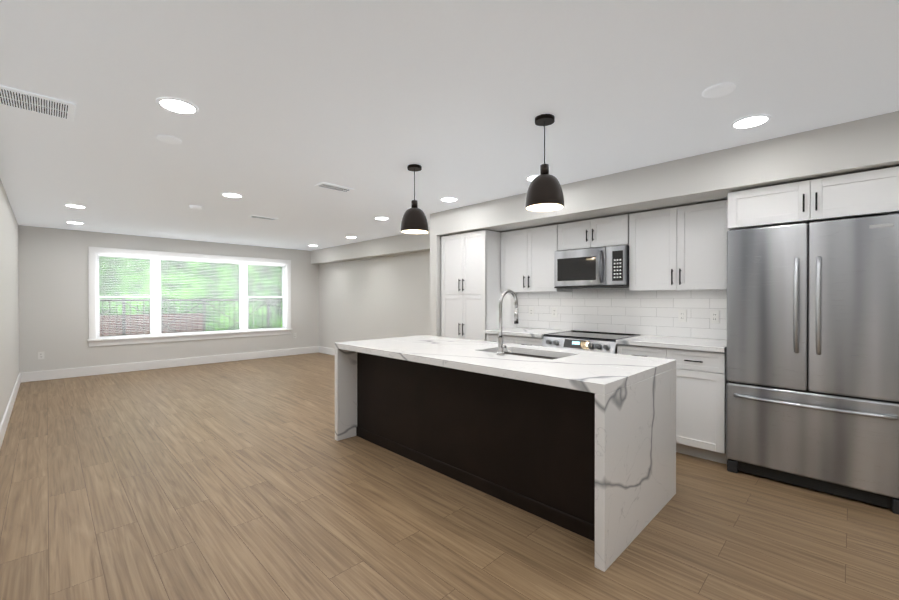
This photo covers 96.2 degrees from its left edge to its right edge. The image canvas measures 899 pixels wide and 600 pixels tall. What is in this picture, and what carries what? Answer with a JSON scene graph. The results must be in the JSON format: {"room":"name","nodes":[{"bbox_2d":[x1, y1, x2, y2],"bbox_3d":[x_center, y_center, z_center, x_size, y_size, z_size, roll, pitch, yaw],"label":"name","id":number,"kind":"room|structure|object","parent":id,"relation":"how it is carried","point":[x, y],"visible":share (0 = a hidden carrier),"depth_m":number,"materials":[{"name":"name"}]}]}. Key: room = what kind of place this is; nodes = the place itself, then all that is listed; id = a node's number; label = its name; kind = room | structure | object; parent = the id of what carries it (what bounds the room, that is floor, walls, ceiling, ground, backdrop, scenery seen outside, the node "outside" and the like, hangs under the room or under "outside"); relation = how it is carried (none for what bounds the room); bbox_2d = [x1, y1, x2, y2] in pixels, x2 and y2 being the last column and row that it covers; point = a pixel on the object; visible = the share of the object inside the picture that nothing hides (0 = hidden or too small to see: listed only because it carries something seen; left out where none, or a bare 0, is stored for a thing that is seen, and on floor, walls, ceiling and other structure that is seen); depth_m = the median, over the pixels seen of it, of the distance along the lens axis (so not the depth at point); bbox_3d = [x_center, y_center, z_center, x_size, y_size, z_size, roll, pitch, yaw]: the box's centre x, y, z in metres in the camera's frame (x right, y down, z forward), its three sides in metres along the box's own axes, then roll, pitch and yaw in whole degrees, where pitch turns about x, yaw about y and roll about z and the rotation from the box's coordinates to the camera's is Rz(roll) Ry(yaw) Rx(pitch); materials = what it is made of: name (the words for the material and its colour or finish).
{"room":"kitchen","nodes":[
{"label":"kitchen","id":0,"kind":"room"},
{"bbox_2d":[0,178,18,423],"bbox_3d":[-2.658,0.078,2.155,0.120,2.400,11.400,0,0,-45],"label":"wall","id":1,"kind":"structure","parent":0,"point":[9,302],"depth_m":4.45,"materials":[{"name":"white paint"}]},
{"bbox_2d":[0,373,21,447],"bbox_3d":[-2.609,1.203,2.210,0.020,0.150,11.160,0,0,-45],"label":"baseboard","id":2,"kind":"structure","parent":1,"relation":"attached to","point":[3,426],"depth_m":4.29,"materials":[{"name":"white wood"}]},
{"bbox_2d":[18,225,318,372],"bbox_3d":[-4.780,0.052,8.035,5.185,2.400,0.160,0,0,-45],"label":"wall","id":3,"kind":"structure","parent":0,"point":[53,300],"depth_m":6.67,"materials":[{"name":"white paint"}]},
{"bbox_2d":[38,352,43,358],"bbox_3d":[-6.389,0.870,6.312,0.072,0.116,0.010,0,0,-45],"label":"outlet","id":4,"kind":"object","parent":3,"relation":"attached to","point":[40,355],"visible":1,"depth_m":6.31,"materials":[{"name":"white plastic"}]},
{"bbox_2d":[22,346,318,381],"bbox_3d":[-4.821,1.177,7.872,4.830,0.150,0.020,0,0,-45],"label":"baseboard","id":5,"kind":"structure","parent":3,"relation":"attached to","point":[74,372],"depth_m":7.33,"materials":[{"name":"white"}]},
{"bbox_2d":[87,247,291,346],"bbox_3d":[-4.826,-0.060,7.946,3.450,1.665,0.190,0,0,-45],"label":"window","id":6,"kind":"structure","parent":3,"relation":"in","point":[94,311],"depth_m":7.49,"materials":[{"name":"white"}]},
{"bbox_2d":[97,254,152,338],"bbox_3d":[-5.677,-0.064,7.081,0.758,1.429,0.042,0,0,-45],"label":"window blinds","id":7,"kind":"object","parent":6,"relation":"attached to","point":[111,256],"depth_m":7.07,"materials":[{"name":"white plastic"}]},
{"bbox_2d":[159,258,241,334],"bbox_3d":[-4.838,-0.067,7.918,1.404,1.429,0.042,0,0,-45],"label":"window blinds","id":8,"kind":"object","parent":6,"relation":"attached to","point":[203,261],"depth_m":7.88,"materials":[{"name":"white"}]},
{"bbox_2d":[247,263,284,330],"bbox_3d":[-3.983,-0.072,8.772,0.783,1.430,0.042,0,0,-45],"label":"window blinds","id":9,"kind":"object","parent":6,"relation":"attached to","point":[254,264],"depth_m":8.76,"materials":[{"name":"white plastic"}]},
{"bbox_2d":[319,251,429,348],"bbox_3d":[-1.176,0.052,7.967,0.420,2.400,5.030,0,0,-45],"label":"wall","id":10,"kind":"structure","parent":0,"point":[376,298],"depth_m":7.97,"materials":[{"name":"white paint"}]},
{"bbox_2d":[319,346,334,354],"bbox_3d":[-1.331,1.178,7.817,0.020,0.150,5.030,0,0,-45],"label":"baseboard","id":11,"kind":"structure","parent":10,"relation":"attached to","point":[325,350],"depth_m":9.32,"materials":[{"name":"white wood"}]},
{"bbox_2d":[0,352,898,599],"bbox_3d":[-0.781,1.320,4.035,5.425,0.100,11.400,0,0,-45],"label":"floor","id":12,"kind":"structure","parent":0,"point":[251,479],"depth_m":2.34,"materials":[{"name":"brown wood"}]},
{"bbox_2d":[441,230,516,340],"bbox_3d":[0.367,0.220,5.203,0.657,2.090,0.749,0,0,-45],"label":"pantry cabinet","id":13,"kind":"object","parent":12,"relation":"on","point":[471,292],"visible":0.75,"depth_m":4.92,"materials":[{"name":"white paint"}]},
{"bbox_2d":[335,335,675,571],"bbox_3d":[0.224,0.832,3.164,1.080,0.884,2.510,0,0,-45],"label":"kitchen island","id":14,"kind":"object","parent":12,"relation":"on","point":[581,443],"visible":1,"depth_m":2.50,"materials":[{"name":"stone"}]},
{"bbox_2d":[497,289,518,354],"bbox_3d":[0.456,0.156,2.902,0.263,0.467,0.161,0,0,-45],"label":"faucet","id":15,"kind":"object","parent":14,"relation":"on","point":[501,346],"visible":1,"depth_m":2.88,"materials":[{"name":"silver metal"}]},
{"bbox_2d":[485,327,566,345],"bbox_3d":[0.909,0.809,4.666,0.652,0.915,0.762,0,0,-45],"label":"base cabinet","id":16,"kind":"object","parent":12,"relation":"on","point":[527,336],"visible":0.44,"depth_m":4.48,"materials":[{"name":"white paint"}]},
{"bbox_2d":[542,330,639,353],"bbox_3d":[1.419,0.797,4.096,0.683,0.905,0.754,0,0,-45],"label":"range","id":17,"kind":"object","parent":12,"relation":"on","point":[595,341],"visible":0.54,"depth_m":3.94,"materials":[{"name":"grey metal"}]},
{"bbox_2d":[616,335,727,463],"bbox_3d":[2.010,0.815,3.564,0.652,0.915,0.822,0,0,-45],"label":"base cabinet","id":18,"kind":"object","parent":12,"relation":"on","point":[701,374],"visible":0.5,"depth_m":3.21,"materials":[{"name":"white paint"}]},
{"bbox_2d":[726,212,898,513],"bbox_3d":[2.584,0.374,2.886,0.750,1.802,0.905,0,0,-45],"label":"refrigerator","id":19,"kind":"object","parent":12,"relation":"on","point":[812,391],"visible":1,"depth_m":2.64,"materials":[{"name":"grey metal"}]},
{"bbox_2d":[0,0,898,250],"bbox_3d":[-0.781,-1.180,4.024,5.425,0.100,11.400,0,0,-45],"label":"ceiling","id":20,"kind":"structure","parent":0,"point":[295,102],"depth_m":2.23,"materials":[{"name":"white paint"}]},
{"bbox_2d":[0,85,75,120],"bbox_3d":[-2.357,-1.116,2.295,0.330,0.011,0.300,0,0,-45],"label":"ceiling vent","id":21,"kind":"object","parent":20,"relation":"in","point":[32,102],"visible":1,"depth_m":2.28,"materials":[{"name":"white metal"}]},
{"bbox_2d":[66,221,83,223],"bbox_3d":[-5.512,-1.135,5.942,0.206,0.005,0.206,0,0,-45],"label":"recessed light","id":22,"kind":"object","parent":20,"relation":"in","point":[71,222],"visible":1,"depth_m":5.91,"materials":[{"name":"white plastic"}]},
{"bbox_2d":[64,204,86,207],"bbox_3d":[-4.516,-1.131,4.874,0.206,0.005,0.206,0,0,-45],"label":"recessed light","id":23,"kind":"object","parent":20,"relation":"in","point":[73,206],"visible":1,"depth_m":4.87,"materials":[{"name":"white plastic"}]},
{"bbox_2d":[156,135,181,143],"bbox_3d":[-1.958,-1.119,2.821,0.150,0.010,0.150,0,0,-45],"label":"ceiling plate","id":24,"kind":"object","parent":20,"relation":"attached to","point":[168,139],"visible":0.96,"depth_m":2.80,"materials":[{"name":"white plastic"}]},
{"bbox_2d":[156,97,198,114],"bbox_3d":[-1.569,-1.119,2.333,0.206,0.005,0.206,0,0,-45],"label":"recessed light","id":25,"kind":"object","parent":20,"relation":"in","point":[176,105],"visible":1,"depth_m":2.32,"materials":[{"name":"white plastic"}]},
{"bbox_2d":[189,205,201,209],"bbox_3d":[-3.073,-1.115,4.887,0.132,0.036,0.132,0,0,-45],"label":"smoke detector","id":26,"kind":"object","parent":20,"relation":"attached to","point":[194,207],"visible":1,"depth_m":4.85,"materials":[{"name":"white plastic"}]},
{"bbox_2d":[221,193,242,197],"bbox_3d":[-2.345,-1.128,4.356,0.206,0.005,0.206,0,0,-45],"label":"recessed light","id":27,"kind":"object","parent":20,"relation":"in","point":[232,195],"visible":0.98,"depth_m":4.36,"materials":[{"name":"white plastic"}]},
{"bbox_2d":[248,215,277,220],"bbox_3d":[-2.560,-1.131,5.555,0.350,0.011,0.160,0,0,-45],"label":"ceiling vent","id":28,"kind":"object","parent":20,"relation":"in","point":[261,217],"visible":1,"depth_m":5.51,"materials":[{"name":"white metal"}]},
{"bbox_2d":[315,182,353,192],"bbox_3d":[-1.147,-1.124,4.040,0.350,0.011,0.160,0,0,-45],"label":"ceiling vent","id":29,"kind":"object","parent":20,"relation":"in","point":[333,187],"visible":1,"depth_m":4.02,"materials":[{"name":"white metal"}]},
{"bbox_2d":[311,229,429,263],"bbox_3d":[-1.399,-0.992,7.740,0.210,0.310,5.028,0,0,-45],"label":"soffit","id":30,"kind":"structure","parent":20,"relation":"attached to","point":[406,243],"depth_m":7.61,"materials":[{"name":"white paint"}]},
{"bbox_2d":[374,217,388,219],"bbox_3d":[-0.944,-1.134,5.613,0.206,0.005,0.206,0,0,-45],"label":"recessed light","id":31,"kind":"object","parent":20,"relation":"in","point":[381,218],"visible":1,"depth_m":5.61,"materials":[{"name":"white plastic"}]},
{"bbox_2d":[401,164,427,233],"bbox_3d":[-0.295,-0.851,3.408,0.234,0.552,0.234,0,0,-45],"label":"pendant light","id":32,"kind":"object","parent":20,"relation":"hanging from","point":[414,219],"visible":1,"depth_m":3.34,"materials":[{"name":"brown metal"}]},
{"bbox_2d":[440,197,457,201],"bbox_3d":[-0.005,-1.129,4.545,0.206,0.005,0.206,0,0,-45],"label":"recessed light","id":33,"kind":"object","parent":20,"relation":"in","point":[448,199],"visible":1,"depth_m":4.53,"materials":[{"name":"white plastic"}]},
{"bbox_2d":[526,175,537,180],"bbox_3d":[0.808,-1.125,3.731,0.206,0.005,0.206,0,0,-45],"label":"recessed light","id":34,"kind":"object","parent":20,"relation":"in","point":[530,178],"visible":0.44,"depth_m":3.71,"materials":[{"name":"white plastic"}]},
{"bbox_2d":[525,114,563,211],"bbox_3d":[0.588,-0.847,2.495,0.234,0.552,0.234,0,0,-45],"label":"pendant light","id":35,"kind":"object","parent":20,"relation":"hanging from","point":[544,192],"visible":1,"depth_m":2.43,"materials":[{"name":"brown metal"}]},
{"bbox_2d":[702,82,735,97],"bbox_3d":[1.436,-1.116,2.154,0.150,0.010,0.150,0,0,-45],"label":"ceiling plate","id":36,"kind":"object","parent":20,"relation":"attached to","point":[718,90],"visible":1,"depth_m":2.14,"materials":[{"name":"white plastic"}]},
{"bbox_2d":[731,114,770,128],"bbox_3d":[1.896,-1.120,2.542,0.206,0.005,0.206,0,0,-45],"label":"recessed light","id":37,"kind":"object","parent":20,"relation":"in","point":[750,121],"visible":1,"depth_m":2.53,"materials":[{"name":"white plastic"}]},
{"bbox_2d":[430,111,898,339],"bbox_3d":[2.369,0.072,3.620,1.305,2.400,6.130,0,0,-45],"label":"wall","id":38,"kind":"structure","parent":0,"point":[863,145],"depth_m":3.18,"materials":[{"name":"white paint"}]},
{"bbox_2d":[501,224,571,292],"bbox_3d":[1.006,-0.458,4.758,0.377,0.730,0.762,0,0,-45],"label":"upper cabinet","id":39,"kind":"object","parent":38,"relation":"attached to","point":[527,260],"visible":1,"depth_m":4.62,"materials":[{"name":"white paint"}]},
{"bbox_2d":[558,214,628,250],"bbox_3d":[1.546,-0.676,4.216,0.377,0.290,0.748,0,0,-45],"label":"upper cabinet","id":40,"kind":"object","parent":38,"relation":"attached to","point":[603,232],"visible":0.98,"depth_m":4.07,"materials":[{"name":"white paint"}]},
{"bbox_2d":[554,245,628,288],"bbox_3d":[1.512,-0.323,4.183,0.472,0.395,0.754,0,0,-45],"label":"microwave","id":41,"kind":"object","parent":40,"relation":"attached to","point":[599,267],"visible":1,"depth_m":4.03,"materials":[{"name":"grey metal"}]},
{"bbox_2d":[517,288,726,339],"bbox_3d":[1.699,-0.089,4.329,0.010,0.885,2.360,0,0,-45],"label":"tile backsplash","id":42,"kind":"structure","parent":38,"relation":"attached to","point":[627,310],"depth_m":4.17,"materials":[{"name":"white tile"}]},
{"bbox_2d":[529,307,533,315],"bbox_3d":[1.014,0.145,5.003,0.010,0.116,0.072,0,0,-45],"label":"outlet","id":43,"kind":"object","parent":42,"relation":"attached to","point":[531,311],"visible":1,"depth_m":5.00,"materials":[{"name":"white plastic"}]},
{"bbox_2d":[552,307,556,316],"bbox_3d":[1.240,0.146,4.776,0.010,0.116,0.072,0,0,-45],"label":"outlet","id":44,"kind":"object","parent":42,"relation":"attached to","point":[554,311],"visible":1,"depth_m":4.77,"materials":[{"name":"white plastic"}]},
{"bbox_2d":[678,310,686,321],"bbox_3d":[2.201,0.151,3.814,0.010,0.116,0.072,0,0,-45],"label":"outlet","id":45,"kind":"object","parent":42,"relation":"attached to","point":[682,315],"visible":1,"depth_m":3.81,"materials":[{"name":"white plastic"}]},
{"bbox_2d":[710,310,719,322],"bbox_3d":[2.385,0.152,3.630,0.010,0.116,0.072,0,0,-45],"label":"outlet","id":46,"kind":"object","parent":42,"relation":"attached to","point":[714,316],"visible":1,"depth_m":3.63,"materials":[{"name":"white plastic"}]},
{"bbox_2d":[629,200,728,290],"bbox_3d":[2.107,-0.453,3.655,0.377,0.730,0.822,0,0,-45],"label":"upper cabinet","id":47,"kind":"object","parent":38,"relation":"attached to","point":[682,248],"visible":0.94,"depth_m":3.52,"materials":[{"name":"white paint"}]},
{"bbox_2d":[728,166,898,229],"bbox_3d":[2.643,-0.678,2.933,0.637,0.275,0.938,0,0,-45],"label":"upper cabinet","id":48,"kind":"object","parent":38,"relation":"attached to","point":[863,194],"visible":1,"depth_m":2.70,"materials":[{"name":"white paint"}]},
{"label":"outside","id":49,"kind":"structure","parent":0,"visible":0},
{"bbox_2d":[99,257,281,330],"bbox_3d":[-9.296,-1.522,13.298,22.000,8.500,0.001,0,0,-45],"label":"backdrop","id":50,"kind":"structure","parent":49,"point":[208,291],"depth_m":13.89,"materials":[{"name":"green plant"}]},
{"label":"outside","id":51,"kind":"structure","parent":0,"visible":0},
{"bbox_2d":[100,313,202,335],"bbox_3d":[-8.132,0.811,10.373,3.100,0.860,0.200,0,0,-45],"label":"fence","id":52,"kind":"object","parent":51,"point":[146,321],"depth_m":10.47,"materials":[{"name":"wood"}]},
{"bbox_2d":[100,298,281,335],"bbox_3d":[-5.806,0.596,9.173,9.114,1.300,0.067,0,0,-45],"label":"railing","id":53,"kind":"object","parent":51,"point":[204,319],"depth_m":9.14,"materials":[{"name":"black"}]}
]}

